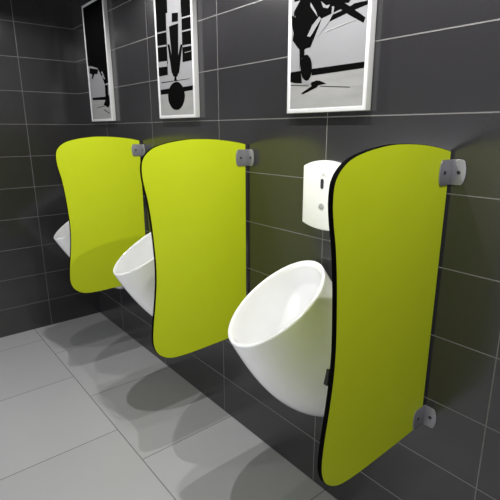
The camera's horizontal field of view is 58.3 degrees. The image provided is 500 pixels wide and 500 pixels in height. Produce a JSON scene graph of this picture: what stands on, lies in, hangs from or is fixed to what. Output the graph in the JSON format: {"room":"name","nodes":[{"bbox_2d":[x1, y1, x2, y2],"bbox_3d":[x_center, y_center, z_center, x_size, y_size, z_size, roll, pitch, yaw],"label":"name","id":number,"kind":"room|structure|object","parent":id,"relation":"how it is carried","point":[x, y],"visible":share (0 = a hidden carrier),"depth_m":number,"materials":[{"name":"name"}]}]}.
{"room":"public restroom","nodes":[
{"label":"public restroom","id":0,"kind":"room"},
{"bbox_2d":[0,0,99,337],"bbox_3d":[-2.511,-0.612,2.087,3.400,2.820,0.120,-12,19,-38],"label":"wall","id":1,"kind":"structure","parent":0,"point":[40,111],"depth_m":2.95,"materials":[{"name":"tile"}]},
{"bbox_2d":[0,312,336,499],"bbox_3d":[-0.822,1.337,0.479,3.640,0.120,5.440,-12,19,-38],"label":"floor","id":2,"kind":"structure","parent":0,"point":[88,412],"depth_m":2.08,"materials":[{"name":"grey tile"}]},
{"bbox_2d":[70,0,499,499],"bbox_3d":[0.536,-0.376,1.173,0.120,2.820,5.440,-12,19,-38],"label":"wall","id":3,"kind":"structure","parent":0,"point":[436,77],"depth_m":1.45,"materials":[{"name":"tile"}]},
{"bbox_2d":[54,221,124,289],"bbox_3d":[-1.033,0.002,2.850,0.383,0.608,0.304,-12,19,-38],"label":"urinal","id":4,"kind":"object","parent":3,"relation":"attached to","point":[62,236],"depth_m":2.74,"materials":[{"name":"white ceramic"}]},
{"bbox_2d":[81,0,115,121],"bbox_3d":[-0.903,-1.117,2.675,0.024,0.669,0.325,-12,19,-38],"label":"framed picture","id":5,"kind":"object","parent":3,"relation":"attached to","point":[94,12],"visible":1,"depth_m":2.64,"materials":[{"name":"black paper"}]},
{"bbox_2d":[55,136,144,292],"bbox_3d":[-0.761,-0.182,2.397,0.456,0.826,0.053,-12,19,-38],"label":"privacy screen","id":6,"kind":"object","parent":3,"relation":"attached to","point":[100,176],"visible":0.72,"depth_m":2.38,"materials":[{"name":"green laminate"}]},
{"bbox_2d":[113,232,154,316],"bbox_3d":[-0.467,0.180,2.181,0.383,0.608,0.304,-12,19,-38],"label":"urinal","id":7,"kind":"object","parent":3,"relation":"attached to","point":[135,269],"depth_m":2.09,"materials":[{"name":"white ceramic"}]},
{"bbox_2d":[153,0,199,118],"bbox_3d":[-0.333,-0.937,2.001,0.024,0.669,0.325,-12,19,-38],"label":"framed picture","id":8,"kind":"object","parent":3,"relation":"attached to","point":[176,35],"visible":1,"depth_m":2.00,"materials":[{"name":"black paper"}]},
{"bbox_2d":[140,139,253,357],"bbox_3d":[-0.176,0.002,1.706,0.456,0.826,0.053,-12,19,-38],"label":"privacy screen","id":9,"kind":"object","parent":3,"relation":"attached to","point":[194,190],"visible":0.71,"depth_m":1.70,"materials":[{"name":"laminate"}]},
{"bbox_2d":[228,260,331,416],"bbox_3d":[0.100,0.358,1.512,0.383,0.608,0.304,-12,19,-38],"label":"urinal","id":10,"kind":"object","parent":3,"relation":"attached to","point":[281,330],"depth_m":1.47,"materials":[{"name":"white ceramic"}]},
{"bbox_2d":[302,160,340,230],"bbox_3d":[0.246,-0.178,1.472,0.028,0.228,0.200,-12,19,-38],"label":"sensor","id":11,"kind":"object","parent":3,"relation":"attached to","point":[318,175],"visible":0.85,"depth_m":1.48,"materials":[{"name":"white plastic"}]},
{"bbox_2d":[287,0,376,113],"bbox_3d":[0.237,-0.759,1.329,0.024,0.669,0.325,-12,19,-38],"label":"framed picture","id":12,"kind":"object","parent":3,"relation":"attached to","point":[331,43],"visible":1,"depth_m":1.35,"materials":[{"name":"white paper"}]},
{"bbox_2d":[317,144,465,485],"bbox_3d":[0.348,0.167,1.087,0.456,0.826,0.053,-12,19,-38],"label":"privacy screen","id":13,"kind":"object","parent":3,"relation":"attached to","point":[386,203],"visible":1,"depth_m":1.07,"materials":[{"name":"laminate"}]}
]}

